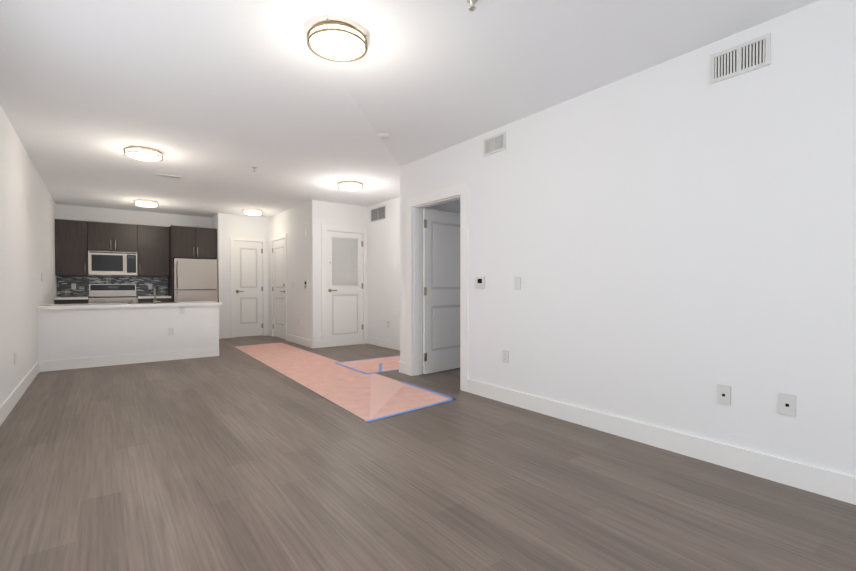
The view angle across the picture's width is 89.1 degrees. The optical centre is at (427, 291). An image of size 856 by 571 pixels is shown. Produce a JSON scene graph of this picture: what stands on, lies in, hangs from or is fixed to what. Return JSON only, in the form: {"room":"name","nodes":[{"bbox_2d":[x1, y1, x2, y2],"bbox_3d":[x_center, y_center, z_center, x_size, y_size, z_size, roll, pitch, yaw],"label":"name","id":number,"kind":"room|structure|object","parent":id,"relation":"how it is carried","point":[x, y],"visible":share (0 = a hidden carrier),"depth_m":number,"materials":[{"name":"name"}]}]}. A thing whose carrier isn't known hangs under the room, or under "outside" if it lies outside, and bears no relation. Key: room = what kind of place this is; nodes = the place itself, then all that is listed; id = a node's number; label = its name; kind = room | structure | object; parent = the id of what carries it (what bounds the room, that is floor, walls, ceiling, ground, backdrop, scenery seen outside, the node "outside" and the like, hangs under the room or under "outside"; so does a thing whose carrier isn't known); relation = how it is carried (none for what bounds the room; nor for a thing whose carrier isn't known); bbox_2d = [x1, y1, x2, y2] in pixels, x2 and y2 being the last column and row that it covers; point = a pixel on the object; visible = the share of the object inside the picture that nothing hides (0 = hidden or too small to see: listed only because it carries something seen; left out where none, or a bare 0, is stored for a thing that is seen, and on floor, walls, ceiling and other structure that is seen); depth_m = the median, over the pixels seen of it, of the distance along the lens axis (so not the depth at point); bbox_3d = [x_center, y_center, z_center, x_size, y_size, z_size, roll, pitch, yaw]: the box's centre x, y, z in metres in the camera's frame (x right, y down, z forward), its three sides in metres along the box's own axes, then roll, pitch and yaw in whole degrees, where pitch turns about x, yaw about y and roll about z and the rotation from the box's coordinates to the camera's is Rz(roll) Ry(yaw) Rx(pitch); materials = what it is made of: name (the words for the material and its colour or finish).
{"room":"empty living room","nodes":[
{"label":"empty living room","id":0,"kind":"room"},
{"bbox_2d":[0,105,59,405],"bbox_3d":[-2.972,-0.364,2.708,0.140,2.920,14.300,-1,1,-37],"label":"wall","id":1,"kind":"structure","parent":0,"point":[28,211],"depth_m":4.60,"materials":[{"name":"white paint"}]},
{"bbox_2d":[0,361,39,425],"bbox_3d":[-1.909,1.044,1.443,0.015,0.140,10.688,-1,1,-37],"label":"baseboard","id":2,"kind":"structure","parent":1,"relation":"attached to","point":[6,407],"depth_m":4.23,"materials":[{"name":"white paint"}]},
{"bbox_2d":[55,219,87,274],"bbox_3d":[-6.760,-0.827,8.254,0.471,1.030,0.349,-1,1,-37],"label":"upper cabinet","id":3,"kind":"object","parent":1,"relation":"attached to","point":[76,241],"depth_m":8.11,"materials":[{"name":"brown wood"}]},
{"bbox_2d":[57,275,167,296],"bbox_3d":[-6.322,-0.115,8.801,1.816,0.406,0.016,-1,1,-37],"label":"backsplash","id":4,"kind":"structure","parent":1,"relation":"attached to","point":[72,286],"depth_m":8.73,"materials":[{"name":"tile"}]},
{"bbox_2d":[87,221,138,254],"bbox_3d":[-6.256,-1.068,8.629,0.781,0.560,0.349,-1,1,-37],"label":"upper cabinet","id":5,"kind":"object","parent":1,"relation":"attached to","point":[112,237],"depth_m":8.49,"materials":[{"name":"brown wood"}]},
{"bbox_2d":[88,251,136,275],"bbox_3d":[-6.225,-0.555,8.595,0.773,0.456,0.452,-1,1,-37],"label":"microwave","id":6,"kind":"object","parent":5,"relation":"attached to","point":[112,263],"visible":1,"depth_m":8.43,"materials":[{"name":"silver metal"}]},
{"bbox_2d":[137,225,169,276],"bbox_3d":[-5.718,-0.838,9.036,0.556,1.030,0.349,-1,1,-37],"label":"upper cabinet","id":7,"kind":"object","parent":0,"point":[153,257],"depth_m":8.89,"materials":[{"name":"brown wood"}]},
{"bbox_2d":[212,215,215,259],"bbox_3d":[-4.673,-0.462,9.673,0.150,2.920,0.540,-1,1,-37],"label":"wall","id":8,"kind":"structure","parent":0,"point":[214,217],"depth_m":9.57,"materials":[{"name":"white paint"}]},
{"bbox_2d":[216,213,267,337],"bbox_3d":[-4.100,-0.462,9.634,1.020,2.920,0.150,-1,1,-37],"label":"wall","id":9,"kind":"structure","parent":0,"point":[227,225],"depth_m":9.39,"materials":[{"name":"white paint"}]},
{"bbox_2d":[234,241,262,336],"bbox_3d":[-3.973,-0.064,9.658,0.618,2.108,0.090,-1,1,-37],"label":"closet door","id":10,"kind":"structure","parent":9,"relation":"in","point":[248,278],"depth_m":9.66,"materials":[{"name":"white paint"}]},
{"bbox_2d":[230,237,266,337],"bbox_3d":[-4.014,-0.100,9.700,0.760,2.195,0.158,-1,1,-37],"label":"door frame","id":11,"kind":"structure","parent":9,"relation":"attached to","point":[232,239],"depth_m":9.47,"materials":[{"name":"white paint"}]},
{"bbox_2d":[268,200,320,339],"bbox_3d":[-2.851,-0.453,8.972,0.180,2.920,2.710,-1,1,-37],"label":"wall","id":12,"kind":"structure","parent":0,"point":[303,252],"depth_m":8.28,"materials":[{"name":"white paint"}]},
{"bbox_2d":[272,239,284,338],"bbox_3d":[-3.208,-0.060,9.362,0.095,2.108,0.868,-1,1,-37],"label":"entry door","id":13,"kind":"structure","parent":12,"relation":"in","point":[278,252],"depth_m":9.37,"materials":[{"name":"white paint"}]},
{"bbox_2d":[270,234,286,340],"bbox_3d":[-3.160,-0.096,9.389,0.158,2.195,1.010,-1,1,-37],"label":"door frame","id":14,"kind":"structure","parent":12,"relation":"attached to","point":[284,236],"depth_m":9.13,"materials":[{"name":"white paint"}]},
{"bbox_2d":[287,334,315,347],"bbox_3d":[-2.485,0.946,8.407,0.035,0.140,1.365,-1,1,-37],"label":"baseboard","id":15,"kind":"structure","parent":12,"relation":"attached to","point":[298,340],"depth_m":8.28,"materials":[{"name":"white paint"}]},
{"bbox_2d":[304,280,307,288],"bbox_3d":[-2.268,-0.130,8.082,0.022,0.170,0.120,-1,1,-37],"label":"intercom","id":16,"kind":"object","parent":12,"relation":"attached to","point":[305,284],"visible":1,"depth_m":8.06,"materials":[{"name":"white plastic"}]},
{"bbox_2d":[320,201,367,341],"bbox_3d":[-1.624,-0.443,8.287,0.960,2.920,0.140,-1,1,-37],"label":"wall","id":17,"kind":"structure","parent":0,"point":[331,213],"depth_m":8.19,"materials":[{"name":"white paint"}]},
{"bbox_2d":[316,337,367,347],"bbox_3d":[-1.633,0.948,8.203,1.080,0.140,0.015,-1,1,-37],"label":"baseboard","id":18,"kind":"structure","parent":17,"relation":"attached to","point":[319,344],"depth_m":8.18,"materials":[{"name":"white paint"}]},
{"bbox_2d":[321,224,367,341],"bbox_3d":[-1.610,-0.160,8.289,0.950,2.155,0.158,-1,1,-37],"label":"door frame","id":19,"kind":"structure","parent":17,"relation":"attached to","point":[324,228],"depth_m":8.03,"materials":[{"name":"white paint"}]},
{"bbox_2d":[327,231,362,340],"bbox_3d":[-1.562,-0.109,8.254,0.768,2.038,0.090,-1,1,-37],"label":"door","id":20,"kind":"structure","parent":17,"relation":"in","point":[344,285],"depth_m":8.25,"materials":[{"name":"white paint"}]},
{"bbox_2d":[368,198,399,341],"bbox_3d":[-1.324,-0.451,8.837,0.180,2.920,6.480,-1,1,-37],"label":"wall","id":21,"kind":"structure","parent":0,"point":[382,233],"depth_m":8.05,"materials":[{"name":"white paint"}]},
{"bbox_2d":[370,205,385,222],"bbox_3d":[-0.936,-1.461,8.164,0.012,0.260,0.560,-1,1,-37],"label":"air vent","id":22,"kind":"object","parent":21,"relation":"in","point":[377,213],"visible":1,"depth_m":8.15,"materials":[{"name":"white plastic"}]},
{"bbox_2d":[368,337,399,350],"bbox_3d":[-0.364,0.959,7.433,0.015,0.140,2.770,-1,1,-37],"label":"baseboard","id":23,"kind":"structure","parent":21,"relation":"attached to","point":[371,340],"depth_m":8.00,"materials":[{"name":"white paint"}]},
{"bbox_2d":[0,0,818,217],"bbox_3d":[-0.086,-1.725,4.858,7.360,0.220,14.300,-1,1,-37],"label":"ceiling","id":24,"kind":"structure","parent":0,"point":[213,102],"depth_m":3.36,"materials":[{"name":"white paint"}]},
{"bbox_2d":[123,146,162,161],"bbox_3d":[-3.260,-1.571,4.989,0.384,0.091,0.384,-1,1,-37],"label":"ceiling light","id":25,"kind":"object","parent":24,"relation":"attached to","point":[143,153],"visible":1,"depth_m":4.89,"materials":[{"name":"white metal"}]},
{"bbox_2d":[134,200,157,206],"bbox_3d":[-5.183,-1.613,7.997,0.384,0.091,0.384,-1,1,-37],"label":"ceiling light","id":26,"kind":"object","parent":24,"relation":"attached to","point":[145,203],"visible":1,"depth_m":7.88,"materials":[{"name":"white glass"}]},
{"bbox_2d":[156,173,181,178],"bbox_3d":[-3.656,-1.627,6.130,0.300,0.012,0.150,-1,1,-37],"label":"ceiling vent","id":27,"kind":"object","parent":24,"relation":"in","point":[168,176],"visible":1,"depth_m":6.12,"materials":[{"name":"white plastic"}]},
{"bbox_2d":[243,209,262,214],"bbox_3d":[-3.600,-1.627,8.936,0.384,0.091,0.384,-1,1,-37],"label":"ceiling light","id":28,"kind":"object","parent":24,"relation":"attached to","point":[252,212],"visible":1,"depth_m":8.81,"materials":[{"name":"white glass"}]},
{"bbox_2d":[307,19,366,61],"bbox_3d":[-0.588,-1.616,2.831,0.384,0.091,0.384,-1,1,-37],"label":"ceiling light","id":29,"kind":"object","parent":24,"relation":"attached to","point":[336,41],"visible":1,"depth_m":2.75,"materials":[{"name":"white glass"}]},
{"bbox_2d":[338,181,362,190],"bbox_3d":[-1.176,-1.594,6.593,0.384,0.091,0.384,-1,1,-37],"label":"ceiling light","id":30,"kind":"object","parent":24,"relation":"attached to","point":[350,185],"visible":1,"depth_m":6.48,"materials":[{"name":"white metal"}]},
{"bbox_2d":[378,133,389,139],"bbox_3d":[-0.460,-1.621,4.541,0.130,0.038,0.130,-1,1,-37],"label":"smoke detector","id":31,"kind":"object","parent":24,"relation":"attached to","point":[384,136],"visible":1,"depth_m":4.50,"materials":[{"name":"white plastic"}]},
{"bbox_2d":[466,0,477,10],"bbox_3d":[0.248,-1.611,2.434,0.070,0.055,0.070,-1,1,-37],"label":"sprinkler","id":32,"kind":"object","parent":24,"relation":"attached to","point":[472,3],"visible":1,"depth_m":2.43,"materials":[{"name":"grey metal"}]},
{"bbox_2d":[0,335,855,570],"bbox_3d":[-0.086,1.125,4.898,7.360,0.120,14.300,-1,1,-37],"label":"floor","id":33,"kind":"structure","parent":0,"point":[231,457],"depth_m":2.42,"materials":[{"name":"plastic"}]},
{"bbox_2d":[54,300,88,303],"bbox_3d":[-6.679,0.579,8.171,0.477,0.880,0.609,-1,1,-37],"label":"base cabinet","id":34,"kind":"object","parent":33,"relation":"on","point":[70,300],"depth_m":7.92,"materials":[{"name":"brown wood"}]},
{"bbox_2d":[54,297,87,299],"bbox_3d":[-6.675,0.119,8.159,0.477,0.040,0.623,-1,1,-37],"label":"countertop","id":35,"kind":"structure","parent":34,"relation":"on","point":[56,298],"depth_m":7.91,"materials":[{"name":"white stone"}]},
{"bbox_2d":[88,284,137,303],"bbox_3d":[-6.142,0.426,8.496,0.768,1.153,0.696,-1,1,-37],"label":"range","id":36,"kind":"object","parent":33,"relation":"on","point":[112,293],"visible":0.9,"depth_m":8.56,"materials":[{"name":"silver metal"}]},
{"bbox_2d":[37,304,216,360],"bbox_3d":[-4.498,0.630,6.686,2.178,0.819,0.570,-1,1,-37],"label":"half wall","id":37,"kind":"structure","parent":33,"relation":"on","point":[69,331],"depth_m":6.25,"materials":[{"name":"white paint"}]},
{"bbox_2d":[37,301,220,307],"bbox_3d":[-4.440,0.199,6.648,2.232,0.043,0.760,-1,1,-37],"label":"countertop","id":38,"kind":"structure","parent":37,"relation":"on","point":[159,304],"depth_m":6.34,"materials":[{"name":"white stone"}]},
{"bbox_2d":[40,347,218,371],"bbox_3d":[-4.234,0.974,6.371,2.160,0.140,0.015,-1,1,-37],"label":"baseboard","id":39,"kind":"structure","parent":37,"relation":"attached to","point":[76,363],"depth_m":6.26,"materials":[{"name":"white paint"}]},
{"bbox_2d":[138,296,171,302],"bbox_3d":[-5.644,0.568,8.949,0.565,0.880,0.609,-1,1,-37],"label":"base cabinet","id":40,"kind":"object","parent":33,"relation":"on","point":[170,296],"depth_m":8.67,"materials":[{"name":"brown wood"}]},
{"bbox_2d":[138,296,169,299],"bbox_3d":[-5.640,0.108,8.937,0.565,0.040,0.623,-1,1,-37],"label":"countertop","id":41,"kind":"structure","parent":40,"relation":"on","point":[139,297],"depth_m":8.68,"materials":[{"name":"white stone"}]},
{"bbox_2d":[168,225,216,301],"bbox_3d":[-5.047,-0.178,9.332,0.855,2.360,0.698,-1,1,-37],"label":"tall cabinet","id":42,"kind":"object","parent":33,"relation":"on","point":[185,242],"visible":0.96,"depth_m":9.07,"materials":[{"name":"brown wood"}]},
{"bbox_2d":[173,258,217,301],"bbox_3d":[-5.007,0.158,9.302,0.804,1.690,0.746,-1,1,-37],"label":"fridge","id":43,"kind":"object","parent":33,"relation":"on","point":[194,280],"visible":0.6,"depth_m":9.03,"materials":[{"name":"silver metal"}]},
{"bbox_2d":[235,343,455,421],"bbox_3d":[-1.716,1.046,6.123,1.112,0.003,5.502,-1,1,-37],"label":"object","id":44,"kind":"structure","parent":33,"relation":"on","point":[370,397],"depth_m":4.97,"materials":[{"name":"pink paper"}]},
{"bbox_2d":[335,355,399,373],"bbox_3d":[-0.526,1.040,6.362,1.422,0.003,1.015,-1,1,-37],"label":"paper","id":45,"kind":"object","parent":33,"relation":"on","point":[376,365],"visible":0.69,"depth_m":6.22,"materials":[{"name":"pink paper"}]},
{"bbox_2d":[396,0,855,476],"bbox_3d":[2.040,-0.363,2.597,0.140,2.920,7.820,-1,1,-37],"label":"wall","id":46,"kind":"structure","parent":0,"point":[670,244],"depth_m":2.90,"materials":[{"name":"white paint"}]},
{"bbox_2d":[399,361,405,372],"bbox_3d":[0.035,0.979,6.011,1.045,0.140,0.015,-1,1,-37],"label":"baseboard","id":47,"kind":"structure","parent":46,"relation":"attached to","point":[402,366],"depth_m":5.63,"materials":[{"name":"white paint"}]},
{"bbox_2d":[406,182,468,391],"bbox_3d":[0.142,-0.055,5.127,0.176,2.232,1.154,-1,1,-37],"label":"door frame","id":48,"kind":"structure","parent":46,"relation":"attached to","point":[416,205],"depth_m":5.45,"materials":[{"name":"white paint"}]},
{"bbox_2d":[423,208,459,373],"bbox_3d":[0.257,-0.010,5.829,0.895,2.108,0.186,-1,1,-37],"label":"bedroom door","id":49,"kind":"structure","parent":46,"relation":"in","point":[441,290],"depth_m":5.71,"materials":[{"name":"white paint"}]},
{"bbox_2d":[475,277,484,287],"bbox_3d":[0.532,-0.094,4.470,0.025,0.120,0.124,-1,1,-37],"label":"thermostat","id":50,"kind":"object","parent":46,"relation":"attached to","point":[479,282],"visible":1,"depth_m":4.45,"materials":[{"name":"white plastic"}]},
{"bbox_2d":[483,131,505,156],"bbox_3d":[0.657,-1.457,4.295,0.012,0.170,0.300,-1,1,-37],"label":"air vent","id":51,"kind":"object","parent":46,"relation":"in","point":[494,144],"visible":1,"depth_m":4.29,"materials":[{"name":"white plastic"}]},
{"bbox_2d":[502,350,508,363],"bbox_3d":[0.748,0.630,4.205,0.010,0.119,0.075,-1,1,-37],"label":"wall outlet","id":52,"kind":"object","parent":46,"relation":"attached to","point":[505,356],"visible":1,"depth_m":4.20,"materials":[{"name":"white plastic"}]},
{"bbox_2d":[514,277,520,289],"bbox_3d":[0.838,-0.078,4.075,0.011,0.119,0.075,-1,1,-37],"label":"light switch","id":53,"kind":"object","parent":46,"relation":"attached to","point":[517,283],"visible":1,"depth_m":4.07,"materials":[{"name":"white plastic"}]},
{"bbox_2d":[467,379,855,504],"bbox_3d":[2.376,1.035,2.039,0.015,0.140,6.493,-1,1,-37],"label":"baseboard","id":54,"kind":"structure","parent":46,"relation":"attached to","point":[830,484],"depth_m":2.86,"materials":[{"name":"white paint"}]},
{"bbox_2d":[717,384,730,405],"bbox_3d":[1.857,0.648,2.729,0.011,0.119,0.075,-1,1,-37],"label":"wall outlet","id":55,"kind":"object","parent":46,"relation":"attached to","point":[723,394],"visible":1,"depth_m":2.73,"materials":[{"name":"white plastic"}]},
{"bbox_2d":[710,33,770,83],"bbox_3d":[1.895,-1.413,2.648,0.012,0.180,0.310,-1,1,-37],"label":"air vent","id":56,"kind":"object","parent":46,"relation":"in","point":[746,57],"visible":1,"depth_m":2.64,"materials":[{"name":"white plastic"}]},
{"bbox_2d":[779,393,795,416],"bbox_3d":[2.047,0.645,2.475,0.011,0.119,0.075,-1,1,-37],"label":"wall outlet","id":57,"kind":"object","parent":46,"relation":"attached to","point":[787,404],"visible":1,"depth_m":2.47,"materials":[{"name":"white plastic"}]}
]}

